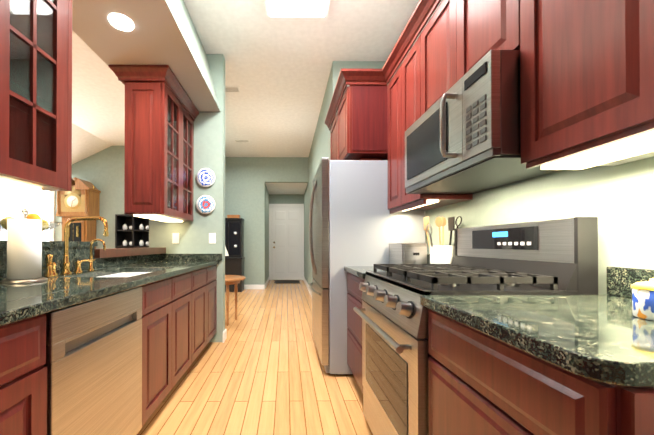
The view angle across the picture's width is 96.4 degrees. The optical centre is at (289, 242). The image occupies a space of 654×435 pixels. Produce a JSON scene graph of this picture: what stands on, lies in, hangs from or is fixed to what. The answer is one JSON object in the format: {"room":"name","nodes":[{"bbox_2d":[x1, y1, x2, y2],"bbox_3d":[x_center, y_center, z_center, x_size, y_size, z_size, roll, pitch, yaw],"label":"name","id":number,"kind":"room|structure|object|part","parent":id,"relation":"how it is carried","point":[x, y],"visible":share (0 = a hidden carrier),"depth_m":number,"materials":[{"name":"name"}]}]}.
{"room":"kitchen","nodes":[
{"label":"kitchen","id":0,"kind":"room"},
{"bbox_2d":[0,30,111,196],"bbox_3d":[-3.945,-1.517,1.600,4.900,1.312,9.300,0,0,-1],"label":"ceiling","id":1,"kind":"structure","parent":0,"point":[85,144],"depth_m":5.72,"materials":[{"name":"white paint"}]},
{"bbox_2d":[0,240,165,280],"bbox_3d":[-1.446,0.539,0.846,0.200,1.108,4.758,0,0,-1],"label":"wall","id":2,"kind":"structure","parent":0,"point":[106,258],"depth_m":2.00,"materials":[{"name":"stone"}]},
{"bbox_2d":[0,213,62,233],"bbox_3d":[-1.464,-0.090,1.590,0.360,0.156,0.360,0,0,-1],"label":"fruit bowl","id":3,"kind":"object","parent":2,"relation":"on","point":[46,225],"visible":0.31,"depth_m":1.61,"materials":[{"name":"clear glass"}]},
{"bbox_2d":[55,146,124,248],"bbox_3d":[-4.017,-0.977,6.307,4.840,4.200,0.120,0,0,-1],"label":"wall","id":4,"kind":"structure","parent":0,"point":[102,171],"depth_m":6.24,"materials":[{"name":"paint"}]},
{"bbox_2d":[0,191,54,240],"bbox_3d":[-5.646,-0.612,6.196,1.220,1.410,0.060,0,0,-1],"label":"dining room window","id":5,"kind":"structure","parent":4,"relation":"in","point":[40,204],"depth_m":6.22,"materials":[{"name":"white glass"}]},
{"bbox_2d":[149,54,224,341],"bbox_3d":[-1.153,-0.503,3.296,0.820,3.220,0.120,0,0,-1],"label":"wall","id":6,"kind":"structure","parent":0,"point":[209,140],"depth_m":3.24,"materials":[{"name":"paint"}]},
{"bbox_2d":[172,233,178,242],"bbox_3d":[-1.262,-0.051,3.223,0.074,0.115,0.015,0,0,-1],"label":"switch plate","id":7,"kind":"object","parent":6,"relation":"attached to","point":[175,237],"depth_m":3.22,"materials":[{"name":"white plastic"}]},
{"bbox_2d":[196,168,214,186],"bbox_3d":[-0.927,-0.724,3.223,0.210,0.210,0.016,0,0,-1],"label":"plates","id":8,"kind":"object","parent":6,"relation":"attached to","point":[205,177],"visible":1,"depth_m":3.22,"materials":[{"name":"white ceramic"}]},
{"bbox_2d":[196,195,214,213],"bbox_3d":[-0.927,-0.424,3.222,0.210,0.210,0.016,0,0,-1],"label":"plates","id":9,"kind":"object","parent":6,"relation":"attached to","point":[205,204],"visible":0.98,"depth_m":3.22,"materials":[{"name":"white ceramic"}]},
{"bbox_2d":[209,233,215,242],"bbox_3d":[-0.857,-0.051,3.227,0.074,0.115,0.015,0,0,-1],"label":"switch plate","id":10,"kind":"object","parent":6,"relation":"attached to","point":[212,236],"depth_m":3.23,"materials":[{"name":"white plastic"}]},
{"bbox_2d":[223,329,226,339],"bbox_3d":[-1.147,1.052,3.355,0.835,0.110,0.014,0,0,-1],"label":"baseboard","id":11,"kind":"structure","parent":6,"relation":"attached to","point":[225,331],"depth_m":3.31,"materials":[{"name":"white wood"}]},
{"bbox_2d":[72,0,418,156],"bbox_3d":[-2.161,-2.140,3.074,10.300,0.050,12.200,0,0,-1],"label":"ceiling","id":12,"kind":"structure","parent":0,"point":[277,71],"depth_m":3.46,"materials":[{"name":"white paint"}]},
{"bbox_2d":[72,0,220,111],"bbox_3d":[-1.106,-1.830,0.112,0.744,0.702,6.258,0,0,-1],"label":"soffit","id":13,"kind":"structure","parent":12,"relation":"attached to","point":[162,32],"depth_m":2.14,"materials":[{"name":"grey paint"}]},
{"bbox_2d":[0,0,71,191],"bbox_3d":[-1.187,-0.859,0.352,0.427,1.232,2.250,0,0,-1],"label":"upper cabinet","id":14,"kind":"object","parent":13,"relation":"hanging from","point":[35,95],"visible":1,"depth_m":1.31,"materials":[{"name":"brown wood"}]},
{"bbox_2d":[108,13,133,30],"bbox_3d":[-1.118,-1.464,1.931,0.150,0.008,0.150,0,0,-1],"label":"recessed light","id":15,"kind":"object","parent":13,"relation":"attached to","point":[121,22],"visible":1,"depth_m":1.93,"materials":[{"name":"white glass"}]},
{"bbox_2d":[109,65,198,221],"bbox_3d":[-1.245,-0.845,2.808,0.489,1.232,0.850,0,0,-1],"label":"upper cabinet","id":16,"kind":"object","parent":13,"relation":"hanging from","point":[161,112],"visible":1,"depth_m":2.45,"materials":[{"name":"brown wood"}]},
{"bbox_2d":[225,86,240,92],"bbox_3d":[-0.831,-2.104,3.983,0.300,0.010,0.150,0,0,-1],"label":"ceiling vent","id":17,"kind":"object","parent":12,"relation":"in","point":[232,89],"depth_m":3.98,"materials":[{"name":"white metal"}]},
{"bbox_2d":[234,139,249,141],"bbox_3d":[-0.972,-2.093,5.962,0.300,0.010,0.150,0,0,-1],"label":"ceiling vent","id":18,"kind":"object","parent":12,"relation":"in","point":[236,140],"depth_m":5.93,"materials":[{"name":"white metal"}]},
{"bbox_2d":[265,0,329,18],"bbox_3d":[0.076,-2.081,1.998,0.550,0.078,1.300,0,0,-1],"label":"ceiling light fixture","id":19,"kind":"object","parent":12,"relation":"attached to","point":[310,9],"visible":1,"depth_m":2.54,"materials":[{"name":"white plastic"}]},
{"bbox_2d":[137,280,372,434],"bbox_3d":[-2.161,1.130,3.055,10.300,0.050,12.200,0,0,-1],"label":"floor","id":20,"kind":"structure","parent":0,"point":[260,370],"depth_m":2.25,"materials":[{"name":"brown wood"}]},
{"bbox_2d":[0,314,46,434],"bbox_3d":[-1.084,0.656,0.687,0.616,0.872,0.494,0,0,-1],"label":"base cabinet","id":21,"kind":"object","parent":20,"relation":"on","point":[23,391],"visible":0.9,"depth_m":0.84,"materials":[{"name":"brown wood"}]},
{"bbox_2d":[0,254,221,325],"bbox_3d":[-1.051,0.271,1.151,0.654,0.324,4.157,0,0,-1],"label":"countertop","id":22,"kind":"structure","parent":21,"relation":"on","point":[20,301],"depth_m":1.29,"materials":[{"name":"stone"}]},
{"bbox_2d":[0,209,47,283],"bbox_3d":[-1.268,0.011,1.391,0.170,0.348,0.170,0,0,-1],"label":"paper towel","id":23,"kind":"object","parent":22,"relation":"on","point":[24,249],"visible":1,"depth_m":1.34,"materials":[{"name":"white paper"}]},
{"bbox_2d":[42,216,108,276],"bbox_3d":[-1.220,0.014,1.751,0.278,0.346,0.485,0,0,-1],"label":"faucet","id":24,"kind":"object","parent":22,"relation":"on","point":[50,267],"visible":0.9,"depth_m":1.72,"materials":[{"name":"gold metal"}]},
{"bbox_2d":[56,177,100,248],"bbox_3d":[-4.394,-0.101,6.031,0.680,2.445,0.395,0,0,-1],"label":"grandfather clock","id":25,"kind":"object","parent":20,"relation":"on","point":[81,199],"visible":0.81,"depth_m":5.89,"materials":[{"name":"oak wood"},{"name":"brass"},{"name":"white clock face"}]},
{"bbox_2d":[42,287,141,434],"bbox_3d":[-1.064,0.660,1.240,0.573,0.870,0.600,0,0,-1],"label":"dishwasher","id":26,"kind":"object","parent":20,"relation":"on","point":[93,364],"visible":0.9,"depth_m":1.17,"materials":[{"name":"silver metal"}]},
{"bbox_2d":[115,214,148,247],"bbox_3d":[-3.184,0.272,6.069,0.720,1.700,0.340,0,0,-1],"label":"shelf unit","id":27,"kind":"object","parent":20,"relation":"on","point":[131,231],"visible":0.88,"depth_m":6.04,"materials":[{"name":"black wood"}]},
{"bbox_2d":[139,272,191,425],"bbox_3d":[-1.098,0.663,1.957,0.616,0.873,0.825,0,0,-1],"label":"base cabinet","id":28,"kind":"object","parent":20,"relation":"on","point":[166,333],"visible":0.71,"depth_m":1.84,"materials":[{"name":"brown wood"}]},
{"bbox_2d":[190,265,216,362],"bbox_3d":[-1.107,0.667,2.799,0.616,0.873,0.853,0,0,-1],"label":"base cabinet","id":29,"kind":"object","parent":20,"relation":"on","point":[204,305],"visible":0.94,"depth_m":2.71,"materials":[{"name":"brown wood"}]},
{"bbox_2d":[225,215,244,291],"bbox_3d":[-1.412,0.236,6.829,0.680,1.780,0.440,0,0,-1],"label":"hutch","id":30,"kind":"object","parent":20,"relation":"on","point":[234,242],"visible":0.58,"depth_m":6.73,"materials":[{"name":"black wood"}]},
{"bbox_2d":[225,275,245,325],"bbox_3d":[-0.952,0.797,4.071,0.680,0.628,0.680,0,0,-1],"label":"side table","id":31,"kind":"object","parent":20,"relation":"on","point":[233,279],"visible":0.48,"depth_m":3.92,"materials":[{"name":"brown wood"}]},
{"bbox_2d":[274,280,299,282],"bbox_3d":[-0.070,1.129,8.429,0.720,0.011,0.600,0,0,-1],"label":"rug","id":32,"kind":"object","parent":20,"relation":"on","point":[286,281],"visible":1,"depth_m":8.43,"materials":[{"name":"black fabric"}]},
{"bbox_2d":[347,272,364,392],"bbox_3d":[0.804,0.663,2.091,0.666,0.873,0.588,0,0,-1],"label":"base cabinet","id":33,"kind":"object","parent":20,"relation":"on","point":[354,337],"visible":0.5,"depth_m":2.10,"materials":[{"name":"brown wood"}]},
{"bbox_2d":[344,254,429,278],"bbox_3d":[0.793,0.158,2.094,0.686,0.136,0.591,0,0,-1],"label":"countertop","id":34,"kind":"structure","parent":33,"relation":"on","point":[359,271],"depth_m":2.12,"materials":[{"name":"stone"}]},
{"bbox_2d":[389,243,426,263],"bbox_3d":[0.896,0.096,2.209,0.175,0.187,0.312,0,0,-1],"label":"toaster","id":35,"kind":"object","parent":34,"relation":"on","point":[407,253],"visible":0.69,"depth_m":2.07,"materials":[{"name":"silver metal"}]},
{"bbox_2d":[423,216,461,263],"bbox_3d":[1.008,0.004,1.924,0.187,0.368,0.206,0,0,-1],"label":"utensil crock","id":36,"kind":"object","parent":34,"relation":"on","point":[440,254],"visible":0.69,"depth_m":1.88,"materials":[{"name":"white ceramic"}]},
{"bbox_2d":[309,157,424,374],"bbox_3d":[0.658,0.189,2.847,0.927,1.830,0.910,0,0,-1],"label":"fridge","id":37,"kind":"object","parent":20,"relation":"on","point":[353,221],"depth_m":2.39,"materials":[{"name":"grey metal"}]},
{"bbox_3d":[0.804,-0.705,2.648,0.380,0.044,0.300,0,0,-1],"label":"items on top of the fridge","id":38,"kind":"part","parent":37,"relation":"part of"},
{"bbox_2d":[353,217,597,434],"bbox_3d":[0.765,0.503,1.412,0.754,1.187,0.762,0,0,-1],"label":"range","id":39,"kind":"object","parent":20,"relation":"on","point":[554,257],"visible":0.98,"depth_m":1.19,"materials":[{"name":"silver metal"}]},
{"bbox_2d":[428,309,653,434],"bbox_3d":[0.819,0.656,0.732,0.666,0.873,0.589,0,0,-1],"label":"base cabinet","id":40,"kind":"object","parent":20,"relation":"on","point":[480,383],"visible":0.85,"depth_m":0.64,"materials":[{"name":"brown wood"}]},
{"bbox_2d":[420,267,653,385],"bbox_3d":[0.808,0.150,0.735,0.686,0.136,0.592,0,0,-1],"label":"countertop","id":41,"kind":"structure","parent":40,"relation":"on","point":[609,338],"depth_m":0.65,"materials":[{"name":"stone"}]},
{"bbox_2d":[631,278,653,320],"bbox_3d":[0.875,0.132,0.694,0.076,0.098,0.076,0,0,-1],"label":"ceramic jar","id":42,"kind":"object","parent":41,"relation":"on","point":[642,300],"visible":1,"depth_m":0.69,"materials":[{"name":"multicoloured"}]},
{"bbox_2d":[225,157,307,284],"bbox_3d":[-3.295,-0.482,7.112,7.520,3.220,0.120,0,0,-1],"label":"wall","id":43,"kind":"structure","parent":0,"point":[252,184],"depth_m":7.06,"materials":[{"name":"green paint"}]},
{"bbox_2d":[244,285,264,288],"bbox_3d":[-3.829,1.072,7.030,6.450,0.110,0.014,0,0,-1],"label":"baseboard","id":44,"kind":"structure","parent":43,"relation":"attached to","point":[251,287],"depth_m":7.06,"materials":[{"name":"white wood"}]},
{"bbox_2d":[269,194,303,203],"bbox_3d":[-0.090,-0.472,8.948,1.070,3.220,0.120,0,0,-1],"label":"wall","id":45,"kind":"structure","parent":0,"point":[286,198],"depth_m":8.89,"materials":[{"name":"green paint"}]},
{"bbox_2d":[269,204,303,279],"bbox_3d":[-0.074,-0.028,8.839,1.100,2.330,0.090,0,0,-1],"label":"door","id":46,"kind":"structure","parent":45,"relation":"attached to","point":[286,241],"depth_m":8.87,"materials":[{"name":"white wood"}]},
{"bbox_2d":[304,0,653,294],"bbox_3d":[0.881,-0.505,2.948,0.740,3.220,11.900,0,0,-1],"label":"wall","id":47,"kind":"structure","parent":0,"point":[617,201],"depth_m":1.20,"materials":[{"name":"paint"}]},
{"bbox_2d":[303,276,311,296],"bbox_3d":[0.467,1.068,6.180,0.014,0.110,5.410,0,0,-1],"label":"baseboard","id":48,"kind":"structure","parent":47,"relation":"attached to","point":[304,279],"depth_m":7.19,"materials":[{"name":"white wood"}]},
{"bbox_2d":[329,124,332,159],"bbox_3d":[0.798,-1.015,3.068,0.658,0.560,0.544,0,0,-1],"label":"upper cabinet","id":49,"kind":"object","parent":47,"relation":"attached to","point":[330,128],"depth_m":3.25,"materials":[{"name":"brown wood"}]},
{"bbox_2d":[333,80,384,159],"bbox_3d":[0.803,-1.017,2.650,0.658,0.560,0.528,0,0,-1],"label":"upper cabinet","id":50,"kind":"object","parent":47,"relation":"attached to","point":[359,120],"depth_m":2.39,"materials":[{"name":"brown wood"}]},
{"bbox_2d":[385,68,433,211],"bbox_3d":[0.973,-0.784,2.215,0.327,1.030,0.351,0,0,-1],"label":"upper cabinet","id":51,"kind":"object","parent":47,"relation":"attached to","point":[391,88],"depth_m":2.30,"materials":[{"name":"brown wood"}]},
{"bbox_2d":[417,0,444,119],"bbox_3d":[0.980,-1.000,1.585,0.327,0.606,0.443,0,0,-1],"label":"upper cabinet","id":52,"kind":"object","parent":47,"relation":"attached to","point":[431,41],"depth_m":1.67,"materials":[{"name":"brown wood"}]},
{"bbox_2d":[397,36,472,207],"bbox_3d":[0.976,-0.786,1.951,0.327,1.030,0.415,0,0,-1],"label":"upper cabinet","id":53,"kind":"object","parent":47,"relation":"attached to","point":[407,71],"depth_m":2.01,"materials":[{"name":"brown wood"}]},
{"bbox_2d":[445,0,500,92],"bbox_3d":[0.983,-1.002,1.261,0.327,0.606,0.444,0,0,-1],"label":"upper cabinet","id":54,"kind":"object","parent":47,"relation":"attached to","point":[472,27],"depth_m":1.34,"materials":[{"name":"brown wood"}]},
{"bbox_2d":[405,50,558,193],"bbox_3d":[0.897,-0.497,1.419,0.492,0.387,0.758,0,0,-1],"label":"microwave","id":55,"kind":"object","parent":54,"relation":"attached to","point":[463,135],"visible":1,"depth_m":1.21,"materials":[{"name":"silver metal"}]},
{"bbox_2d":[501,0,653,169],"bbox_3d":[0.988,-0.792,0.835,0.327,1.030,0.532,0,0,-1],"label":"upper cabinet","id":56,"kind":"object","parent":47,"relation":"attached to","point":[587,81],"depth_m":0.86,"materials":[{"name":"brown wood"}]},
{"bbox_2d":[625,0,653,131],"bbox_3d":[0.993,-0.794,0.424,0.327,1.030,0.528,0,0,-1],"label":"upper cabinet","id":57,"kind":"object","parent":47,"relation":"attached to","point":[639,14],"depth_m":0.69,"materials":[{"name":"brown wood"}]}
]}

